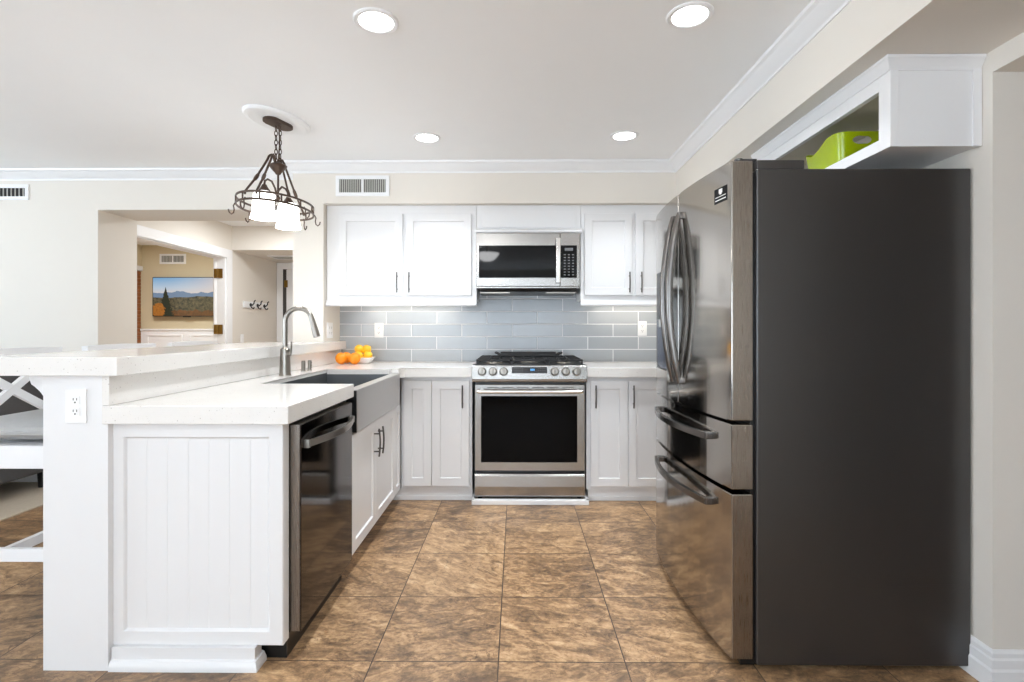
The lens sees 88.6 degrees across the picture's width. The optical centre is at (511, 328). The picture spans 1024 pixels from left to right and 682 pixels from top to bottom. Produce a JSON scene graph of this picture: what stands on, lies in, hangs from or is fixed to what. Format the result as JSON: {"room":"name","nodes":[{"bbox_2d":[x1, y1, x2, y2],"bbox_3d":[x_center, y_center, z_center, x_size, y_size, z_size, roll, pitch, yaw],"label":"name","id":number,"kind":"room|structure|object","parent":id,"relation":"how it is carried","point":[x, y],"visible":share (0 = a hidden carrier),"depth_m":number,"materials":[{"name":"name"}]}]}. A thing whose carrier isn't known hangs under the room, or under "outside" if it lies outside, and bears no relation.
{"room":"kitchen","nodes":[
{"label":"kitchen","id":0,"kind":"room"},
{"bbox_2d":[137,244,141,265],"bbox_3d":[-5.493,-0.015,6.096,0.110,2.410,3.202,0,0,0],"label":"wall","id":1,"kind":"structure","parent":0,"point":[139,247],"depth_m":7.65,"materials":[{"name":"beige paint"}]},
{"bbox_2d":[137,271,140,342],"bbox_3d":[-5.446,-0.260,7.209,0.025,1.140,0.945,0,0,0],"label":"window blind","id":2,"kind":"object","parent":1,"relation":"attached to","point":[138,272],"visible":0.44,"depth_m":7.64,"materials":[{"name":"wood"}]},
{"bbox_2d":[137,265,142,270],"bbox_3d":[-5.464,-0.260,7.167,0.110,1.300,1.040,0,0,0],"label":"window","id":3,"kind":"structure","parent":1,"relation":"in","point":[139,268],"depth_m":7.64,"materials":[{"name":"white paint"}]},
{"bbox_2d":[0,180,292,351],"bbox_3d":[-4.038,-0.015,4.273,4.850,2.410,0.417,0,0,0],"label":"wall","id":4,"kind":"structure","parent":0,"point":[68,251],"depth_m":4.06,"materials":[{"name":"paint"}]},
{"bbox_2d":[0,184,28,199],"bbox_3d":[-3.885,-1.053,4.057,0.300,0.118,0.012,0,0,0],"label":"air vent","id":5,"kind":"object","parent":4,"relation":"in","point":[7,191],"visible":1,"depth_m":4.05,"materials":[{"name":"white metal"}]},
{"bbox_2d":[11,474,37,481],"bbox_3d":[-4.822,1.126,4.062,3.246,0.128,0.018,0,0,0],"label":"baseboard","id":6,"kind":"structure","parent":4,"relation":"attached to","point":[33,478],"depth_m":4.04,"materials":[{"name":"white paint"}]},
{"bbox_2d":[137,245,212,335],"bbox_3d":[-4.939,-0.015,7.743,2.990,2.410,0.100,0,0,0],"label":"wall","id":7,"kind":"structure","parent":0,"point":[196,265],"depth_m":7.69,"materials":[{"name":"beige paint"}]},
{"bbox_2d":[159,254,185,263],"bbox_3d":[-4.967,-1.018,7.687,0.385,0.147,0.012,0,0,0],"label":"air vent","id":8,"kind":"object","parent":7,"relation":"in","point":[163,258],"visible":1,"depth_m":7.68,"materials":[{"name":"white metal"}]},
{"bbox_2d":[140,329,212,346],"bbox_3d":[-4.439,0.598,7.668,1.970,1.185,0.040,0,0,0],"label":"wainscoting","id":9,"kind":"structure","parent":7,"relation":"attached to","point":[161,337],"depth_m":7.67,"materials":[{"name":"white paint"}]},
{"bbox_2d":[152,277,212,316],"bbox_3d":[-4.710,-0.455,7.643,1.000,0.580,0.093,0,0,0],"label":"television","id":10,"kind":"object","parent":7,"relation":"attached to","point":[171,296],"visible":0.8,"depth_m":7.60,"materials":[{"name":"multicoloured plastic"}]},
{"bbox_2d":[43,173,339,670],"bbox_3d":[-1.508,-0.015,3.143,0.230,2.410,2.634,0,0,0],"label":"wall","id":11,"kind":"structure","parent":0,"point":[77,457],"depth_m":1.83,"materials":[{"name":"white paint"}]},
{"bbox_2d":[30,376,42,394],"bbox_3d":[-1.697,0.261,1.945,0.130,0.193,0.060,0,0,0],"label":"bracket","id":12,"kind":"object","parent":11,"relation":"attached to","point":[36,381],"visible":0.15,"depth_m":1.92,"materials":[{"name":"white paint"}]},
{"bbox_2d":[65,389,86,422],"bbox_3d":[-1.513,0.269,1.822,0.073,0.118,0.008,0,0,0],"label":"wall outlet","id":13,"kind":"object","parent":11,"relation":"attached to","point":[75,399],"visible":1,"depth_m":1.82,"materials":[{"name":"white plastic"}]},
{"bbox_2d":[71,396,79,403],"bbox_3d":[-1.514,0.249,1.819,0.032,0.028,0.003,0,0,0],"label":"receptacle","id":14,"kind":"object","parent":13,"relation":"attached to","point":[74,399],"depth_m":1.82,"materials":[{"name":"white plastic"}]},
{"bbox_2d":[71,408,79,415],"bbox_3d":[-1.514,0.289,1.819,0.032,0.028,0.003,0,0,0],"label":"receptacle","id":15,"kind":"object","parent":13,"relation":"attached to","point":[74,411],"depth_m":1.82,"materials":[{"name":"white plastic"}]},
{"bbox_2d":[0,341,345,375],"bbox_3d":[-1.620,0.131,3.018,0.548,0.064,2.429,0,0,0],"label":"countertop","id":16,"kind":"structure","parent":11,"relation":"on","point":[112,362],"depth_m":2.04,"materials":[{"name":"white stone"}]},
{"bbox_2d":[327,323,332,337],"bbox_3d":[-1.386,0.014,3.997,0.008,0.118,0.119,0,0,0],"label":"wall outlet","id":17,"kind":"object","parent":11,"relation":"attached to","point":[329,325],"visible":1,"depth_m":3.99,"materials":[{"name":"white plastic"}]},
{"bbox_2d":[137,221,276,342],"bbox_3d":[-3.399,-0.015,5.953,0.120,2.410,2.952,0,0,0],"label":"wall","id":18,"kind":"structure","parent":0,"point":[253,278],"depth_m":6.52,"materials":[{"name":"paint"}]},
{"bbox_2d":[137,225,231,343],"bbox_3d":[-3.401,0.133,5.384,0.157,2.115,1.690,0,0,0],"label":"door frame","id":19,"kind":"structure","parent":18,"relation":"attached to","point":[142,231],"depth_m":6.10,"materials":[{"name":"white paint"}]},
{"bbox_2d":[214,259,222,340],"bbox_3d":[-3.589,0.188,6.427,0.093,1.980,0.802,0,0,-28],"label":"door","id":20,"kind":"structure","parent":18,"relation":"in","point":[218,273],"depth_m":6.09,"materials":[{"name":"white paint"}]},
{"bbox_2d":[240,334,243,342],"bbox_3d":[-3.330,0.130,6.479,0.009,0.118,0.073,0,0,0],"label":"light switch","id":21,"kind":"object","parent":18,"relation":"attached to","point":[241,335],"visible":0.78,"depth_m":6.47,"materials":[{"name":"white plastic"}]},
{"bbox_2d":[243,300,268,309],"bbox_3d":[-3.287,-0.304,6.803,0.090,0.120,0.610,0,0,0],"label":"coat rack","id":22,"kind":"object","parent":18,"relation":"attached to","point":[246,304],"visible":1,"depth_m":6.78,"materials":[{"name":"white paint"}]},
{"bbox_2d":[232,226,292,261],"bbox_3d":[-2.417,-1.077,6.835,1.830,0.283,1.173,0,0,0],"label":"ceiling","id":23,"kind":"structure","parent":0,"point":[257,241],"depth_m":6.25,"materials":[{"name":"paint"}]},
{"bbox_2d":[267,256,292,259],"bbox_3d":[-2.691,-0.929,6.873,0.900,0.012,0.300,0,0,0],"label":"ceiling vent","id":24,"kind":"object","parent":23,"relation":"in","point":[274,257],"visible":0.3,"depth_m":6.86,"materials":[{"name":"white paint"}]},
{"bbox_2d":[0,0,810,244],"bbox_3d":[-1.681,-1.270,2.264,9.800,0.100,11.300,0,0,0],"label":"ceiling","id":25,"kind":"structure","parent":0,"point":[84,83],"depth_m":2.56,"materials":[{"name":"paint"}]},
{"bbox_2d":[242,104,310,135],"bbox_3d":[-1.369,-1.210,3.072,0.300,0.019,0.436,0,0,0],"label":"ceiling medallion","id":26,"kind":"object","parent":25,"relation":"attached to","point":[255,113],"visible":0.92,"depth_m":3.00,"materials":[{"name":"paint"}]},
{"bbox_2d":[228,116,320,230],"bbox_3d":[-1.368,-0.908,3.057,0.434,0.597,0.629,0,0,0],"label":"pendant lamp","id":27,"kind":"object","parent":26,"relation":"hanging from","point":[264,207],"visible":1,"depth_m":3.03,"materials":[{"name":"brown metal"}]},
{"bbox_2d":[353,7,398,34],"bbox_3d":[-0.539,-1.216,2.083,0.178,0.008,0.178,0,0,0],"label":"recessed light","id":28,"kind":"object","parent":25,"relation":"in","point":[372,20],"visible":1,"depth_m":2.07,"materials":[{"name":"white paint"}]},
{"bbox_2d":[413,132,440,142],"bbox_3d":[-0.543,-1.216,3.354,0.178,0.008,0.178,0,0,0],"label":"recessed light","id":29,"kind":"object","parent":25,"relation":"in","point":[423,137],"visible":1,"depth_m":3.34,"materials":[{"name":"white paint"}]},
{"bbox_2d":[610,130,638,140],"bbox_3d":[0.711,-1.216,3.319,0.178,0.008,0.178,0,0,0],"label":"recessed light","id":30,"kind":"object","parent":25,"relation":"in","point":[625,135],"visible":1,"depth_m":3.31,"materials":[{"name":"white paint"}]},
{"bbox_2d":[666,1,713,28],"bbox_3d":[0.693,-1.216,2.044,0.178,0.008,0.178,0,0,0],"label":"recessed light","id":31,"kind":"object","parent":25,"relation":"in","point":[688,15],"visible":1,"depth_m":2.04,"materials":[{"name":"white paint"}]},
{"bbox_2d":[0,497,978,681],"bbox_3d":[-1.681,1.240,2.264,9.800,0.100,11.300,0,0,0],"label":"floor","id":32,"kind":"structure","parent":0,"point":[436,590],"depth_m":2.20,"materials":[{"name":"tile"}]},
{"bbox_2d":[0,482,42,520],"bbox_3d":[-4.265,1.184,2.987,2.220,0.012,2.100,0,0,0],"label":"area rug","id":33,"kind":"object","parent":32,"relation":"on","point":[16,498],"visible":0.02,"depth_m":3.64,"materials":[{"name":"beige carpet"}]},
{"bbox_2d":[0,376,42,487],"bbox_3d":[-3.909,0.719,3.079,0.970,0.918,1.890,0,0,0],"label":"sofa","id":34,"kind":"object","parent":33,"relation":"on","point":[13,405],"visible":0.32,"depth_m":3.64,"materials":[{"name":"grey fabric"}]},
{"bbox_2d":[0,347,61,561],"bbox_3d":[-1.980,0.638,2.282,0.480,1.106,0.511,0,0,0],"label":"bar stool","id":35,"kind":"object","parent":32,"relation":"on","point":[14,453],"visible":0.17,"depth_m":2.06,"materials":[{"name":"white paint"}]},
{"bbox_2d":[0,409,42,438],"bbox_3d":[-1.946,0.401,2.282,0.395,0.104,0.479,0,0,0],"label":"seat cushion","id":36,"kind":"object","parent":35,"relation":"on","point":[28,424],"visible":0.27,"depth_m":2.07,"materials":[{"name":"grey fabric"}]},
{"bbox_2d":[82,343,155,350],"bbox_3d":[-1.975,0.638,2.942,0.480,1.106,0.511,0,0,0],"label":"bar stool","id":37,"kind":"object","parent":32,"relation":"on","point":[125,345],"visible":0.04,"depth_m":2.90,"materials":[{"name":"white paint"}]},
{"bbox_2d":[167,341,217,346],"bbox_3d":[-1.969,0.638,3.602,0.480,1.106,0.511,0,0,0],"label":"bar stool","id":38,"kind":"object","parent":32,"relation":"on","point":[183,343],"visible":0.07,"depth_m":3.54,"materials":[{"name":"white paint"}]},
{"bbox_2d":[108,424,288,672],"bbox_3d":[-1.110,0.761,1.855,0.612,0.857,0.078,0,0,0],"label":"end panel","id":39,"kind":"object","parent":32,"relation":"on","point":[201,511],"visible":0.96,"depth_m":1.85,"materials":[{"name":"white paint"}]},
{"bbox_2d":[262,402,354,657],"bbox_3d":[-1.032,0.764,2.196,0.660,0.852,0.592,0,0,0],"label":"dishwasher","id":40,"kind":"object","parent":32,"relation":"on","point":[320,443],"visible":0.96,"depth_m":2.04,"materials":[{"name":"black metal"}]},
{"bbox_2d":[352,405,399,554],"bbox_3d":[-1.047,0.853,3.067,0.634,0.674,1.125,0,0,0],"label":"base cabinet","id":41,"kind":"object","parent":32,"relation":"on","point":[373,446],"depth_m":2.92,"materials":[{"name":"white paint"}]},
{"bbox_2d":[393,377,474,499],"bbox_3d":[-0.555,0.761,3.893,0.564,0.857,0.654,0,0,0],"label":"base cabinet","id":42,"kind":"object","parent":32,"relation":"on","point":[438,413],"visible":0.77,"depth_m":3.61,"materials":[{"name":"white paint"}]},
{"bbox_2d":[102,362,475,423],"bbox_3d":[-0.845,0.300,3.020,1.134,0.064,2.413,0,0,0],"label":"countertop","id":43,"kind":"structure","parent":42,"relation":"on","point":[259,400],"depth_m":2.05,"materials":[{"name":"white stone"}]},
{"bbox_2d":[102,349,340,405],"bbox_3d":[-1.399,0.216,3.026,0.026,0.104,2.411,0,0,0],"label":"quartz riser","id":44,"kind":"object","parent":43,"relation":"on","point":[131,387],"visible":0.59,"depth_m":2.28,"materials":[{"name":"white stone"}]},
{"bbox_2d":[279,306,319,375],"bbox_3d":[-1.216,0.069,3.006,0.235,0.398,0.068,0,0,0],"label":"kitchen faucet","id":45,"kind":"object","parent":43,"relation":"on","point":[285,352],"visible":1,"depth_m":2.99,"materials":[{"name":"silver metal"}]},
{"bbox_2d":[301,360,305,370],"bbox_3d":[-1.312,0.234,3.301,0.032,0.067,0.032,0,0,0],"label":"air gap","id":46,"kind":"object","parent":43,"relation":"on","point":[303,363],"visible":0.98,"depth_m":3.29,"materials":[{"name":"silver metal"}]},
{"bbox_2d":[307,360,311,370],"bbox_3d":[-1.289,0.234,3.346,0.032,0.067,0.032,0,0,0],"label":"air gap","id":47,"kind":"object","parent":43,"relation":"on","point":[309,361],"visible":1,"depth_m":3.34,"materials":[{"name":"silver metal"}]},
{"bbox_2d":[280,373,399,432],"bbox_3d":[-0.986,0.399,3.023,0.474,0.217,0.947,0,0,0],"label":"farmhouse sink","id":48,"kind":"object","parent":43,"relation":"in","point":[375,395],"visible":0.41,"depth_m":3.04,"materials":[{"name":"metal"}]},
{"bbox_2d":[280,373,388,401],"bbox_3d":[-1.014,0.399,2.999,0.420,0.217,0.898,0,0,0],"label":"basin","id":49,"kind":"object","parent":48,"relation":"in","point":[356,379],"depth_m":3.44,"materials":[{"name":"metal"}]},
{"bbox_2d":[335,352,346,363],"bbox_3d":[-1.284,0.224,3.951,0.088,0.087,0.088,0,0,0],"label":"orange","id":50,"kind":"object","parent":43,"relation":"on","point":[341,358],"visible":1,"depth_m":3.92,"materials":[{"name":"orange food"}]},
{"bbox_2d":[344,352,349,362],"bbox_3d":[-1.275,0.225,4.045,0.087,0.084,0.087,0,0,0],"label":"orange","id":51,"kind":"object","parent":43,"relation":"on","point":[346,353],"visible":0.41,"depth_m":4.02,"materials":[{"name":"orange food"}]},
{"bbox_2d":[348,353,360,363],"bbox_3d":[-1.180,0.224,3.935,0.088,0.088,0.088,0,0,0],"label":"orange","id":52,"kind":"object","parent":43,"relation":"on","point":[354,358],"visible":1,"depth_m":3.91,"materials":[{"name":"orange food"}]},
{"bbox_2d":[359,357,374,363],"bbox_3d":[-1.150,0.245,4.070,0.162,0.046,0.176,0,0,0],"label":"dish","id":53,"kind":"object","parent":43,"relation":"on","point":[363,360],"visible":0.56,"depth_m":4.01,"materials":[{"name":"white ceramic"}]},
{"bbox_2d":[363,351,372,357],"bbox_3d":[-1.113,0.209,4.055,0.071,0.072,0.072,0,0,-9],"label":"lemon","id":54,"kind":"object","parent":53,"relation":"in","point":[367,354],"visible":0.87,"depth_m":4.03,"materials":[{"name":"yellow food"}]},
{"bbox_2d":[362,345,370,352],"bbox_3d":[-1.132,0.164,4.085,0.072,0.072,0.072,0,0,0],"label":"lemon","id":55,"kind":"object","parent":54,"relation":"on","point":[365,347],"visible":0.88,"depth_m":4.06,"materials":[{"name":"yellow food"}]},
{"bbox_2d":[472,355,588,504],"bbox_3d":[0.126,0.701,3.840,0.792,0.978,0.698,0,0,0],"label":"gas range","id":56,"kind":"object","parent":32,"relation":"on","point":[530,411],"visible":0.94,"depth_m":3.56,"materials":[{"name":"silver metal"}]},
{"bbox_2d":[495,351,562,356],"bbox_3d":[0.127,0.194,4.029,0.515,0.034,0.200,0,0,0],"label":"griddle","id":57,"kind":"object","parent":56,"relation":"on","point":[502,354],"visible":1,"depth_m":3.93,"materials":[{"name":"metal"}]},
{"bbox_2d":[475,382,584,473],"bbox_3d":[0.123,0.708,3.894,0.753,0.885,0.590,0,0,0],"label":"oven","id":58,"kind":"object","parent":56,"relation":"in","point":[553,472],"depth_m":3.60,"materials":[{"name":"black glass"}]},
{"bbox_2d":[475,361,584,364],"bbox_3d":[0.123,0.254,3.877,0.753,0.020,0.605,0,0,0],"label":"cooktop","id":59,"kind":"object","parent":56,"relation":"in","point":[477,362],"depth_m":3.66,"materials":[{"name":"black metal"}]},
{"bbox_2d":[585,377,658,500],"bbox_3d":[1.061,0.761,3.879,1.095,0.857,0.654,0,0,0],"label":"base cabinet","id":60,"kind":"object","parent":32,"relation":"on","point":[620,416],"visible":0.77,"depth_m":3.60,"materials":[{"name":"white paint"}]},
{"bbox_2d":[583,362,655,376],"bbox_3d":[1.060,0.300,3.887,1.097,0.064,0.646,0,0,0],"label":"countertop","id":61,"kind":"structure","parent":60,"relation":"on","point":[594,369],"depth_m":3.57,"materials":[{"name":"white stone"}]},
{"bbox_2d":[655,158,970,665],"bbox_3d":[1.123,0.292,2.285,0.932,1.788,0.941,0,0,0],"label":"refrigerator","id":62,"kind":"object","parent":32,"relation":"on","point":[813,406],"visible":1,"depth_m":1.82,"materials":[{"name":"grey paint"}]},
{"bbox_2d":[715,188,725,201],"bbox_3d":[0.754,-0.485,1.899,0.001,0.040,0.071,0,0,-8],"label":"print","id":63,"kind":"object","parent":62,"relation":"attached to","point":[720,193],"depth_m":1.90},
{"bbox_2d":[340,293,655,475],"bbox_3d":[0.812,-0.015,4.278,4.850,2.410,0.130,0,0,0],"label":"wall","id":64,"kind":"structure","parent":0,"point":[500,324],"depth_m":4.22,"materials":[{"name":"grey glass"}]},
{"bbox_2d":[374,323,383,337],"bbox_3d":[-1.071,0.014,4.225,0.073,0.118,0.008,0,0,0],"label":"wall outlet","id":65,"kind":"object","parent":64,"relation":"attached to","point":[378,327],"visible":1,"depth_m":4.22,"materials":[{"name":"white plastic"}]},
{"bbox_2d":[326,205,478,305],"bbox_3d":[-0.825,-0.543,4.047,1.120,0.753,0.358,0,0,0],"label":"upper cabinet","id":66,"kind":"object","parent":64,"relation":"attached to","point":[425,255],"visible":1,"depth_m":3.92,"materials":[{"name":"white paint"}]},
{"bbox_2d":[475,205,581,233],"bbox_3d":[0.124,-0.811,4.028,0.779,0.217,0.381,0,0,0],"label":"upper cabinet","id":67,"kind":"object","parent":64,"relation":"attached to","point":[490,218],"visible":0.96,"depth_m":3.92,"materials":[{"name":"white paint"}]},
{"bbox_2d":[476,233,579,295],"bbox_3d":[0.118,-0.481,4.004,0.759,0.438,0.420,0,0,0],"label":"microwave oven","id":68,"kind":"object","parent":67,"relation":"attached to","point":[507,264],"visible":1,"depth_m":3.84,"materials":[{"name":"silver metal"}]},
{"bbox_2d":[576,205,665,305],"bbox_3d":[1.061,-0.543,4.031,1.097,0.753,0.358,0,0,0],"label":"upper cabinet","id":69,"kind":"object","parent":64,"relation":"attached to","point":[618,242],"visible":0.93,"depth_m":3.90,"materials":[{"name":"white paint"}]},
{"bbox_2d":[638,321,646,335],"bbox_3d":[1.044,0.000,4.207,0.073,0.118,0.008,0,0,0],"label":"wall outlet","id":70,"kind":"object","parent":64,"relation":"attached to","point":[642,325],"visible":1,"depth_m":4.21,"materials":[{"name":"white plastic"}]},
{"bbox_2d":[323,0,1023,205],"bbox_3d":[0.081,-1.071,0.514,3.001,0.297,7.430,0,0,0],"label":"wall","id":71,"kind":"structure","parent":0,"point":[864,32],"depth_m":2.36,"materials":[{"name":"paint"}]},
{"bbox_2d":[336,175,389,195],"bbox_3d":[-1.100,-1.050,3.864,0.395,0.150,0.012,0,0,0],"label":"air vent","id":72,"kind":"object","parent":71,"relation":"in","point":[353,185],"visible":1,"depth_m":3.86,"materials":[{"name":"white metal"}]},
{"bbox_2d":[0,0,851,180],"bbox_3d":[-2.651,-1.181,0.438,7.650,0.075,7.230,0,0,0],"label":"crown molding","id":73,"kind":"structure","parent":71,"relation":"attached to","point":[817,14],"depth_m":3.81,"materials":[{"name":"white paint"}]},
{"bbox_2d":[922,32,1023,648],"bbox_3d":[1.711,-0.015,0.450,0.260,2.410,7.530,0,0,0],"label":"wall","id":74,"kind":"structure","parent":0,"point":[996,166],"depth_m":1.74,"materials":[{"name":"paint"}]},
{"bbox_2d":[751,54,986,168],"bbox_3d":[1.429,-0.769,2.274,0.330,0.303,1.028,0,0,0],"label":"upper cabinet","id":75,"kind":"object","parent":74,"relation":"attached to","point":[925,110],"visible":0.83,"depth_m":1.78,"materials":[{"name":"white paint"}]},
{"bbox_2d":[806,131,878,168],"bbox_3d":[1.421,-0.711,2.218,0.250,0.146,0.270,0,0,0],"label":"storage bin","id":76,"kind":"object","parent":75,"relation":"in","point":[838,146],"visible":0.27,"depth_m":2.11,"materials":[{"name":"green plastic"}]},
{"bbox_2d":[959,635,1023,681],"bbox_3d":[1.716,1.126,2.152,0.278,0.128,0.866,0,0,0],"label":"baseboard","id":77,"kind":"structure","parent":74,"relation":"attached to","point":[985,663],"depth_m":1.73,"materials":[{"name":"white paint"}]},
{"bbox_3d":[-2.416,-0.015,7.481,2.060,2.410,0.120,0,0,0],"label":"wall","id":78,"kind":"structure","parent":0,"visible":0},
{"bbox_2d":[277,263,292,341],"bbox_3d":[-2.784,0.133,7.414,1.075,2.115,0.023,0,0,0],"label":"door frame","id":79,"kind":"structure","parent":78,"relation":"attached to","point":[280,266],"depth_m":7.41,"materials":[{"name":"white paint"}]},
{"bbox_2d":[283,269,286,316],"bbox_3d":[-3.209,0.175,7.424,0.055,2.030,0.008,0,0,0],"label":"trim","id":80,"kind":"structure","parent":78,"relation":"attached to","point":[284,270],"depth_m":7.42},
{"bbox_2d":[284,270,292,341],"bbox_3d":[-2.776,0.175,7.402,0.868,2.010,0.034,0,0,0],"label":"door","id":81,"kind":"structure","parent":78,"relation":"in","point":[288,283],"depth_m":7.40,"materials":[{"name":"white paint"}]},
{"bbox_3d":[-1.181,0.212,4.040,0.082,0.072,0.072,0,0,0],"label":"lemon","id":82,"kind":"object","parent":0,"visible":0},
{"bbox_2d":[354,345,362,351],"bbox_3d":[-1.187,0.162,4.080,0.075,0.072,0.072,0,0,0],"label":"lemon","id":83,"kind":"object","parent":82,"relation":"on","point":[358,347],"visible":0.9,"depth_m":4.05,"materials":[{"name":"yellow food"}]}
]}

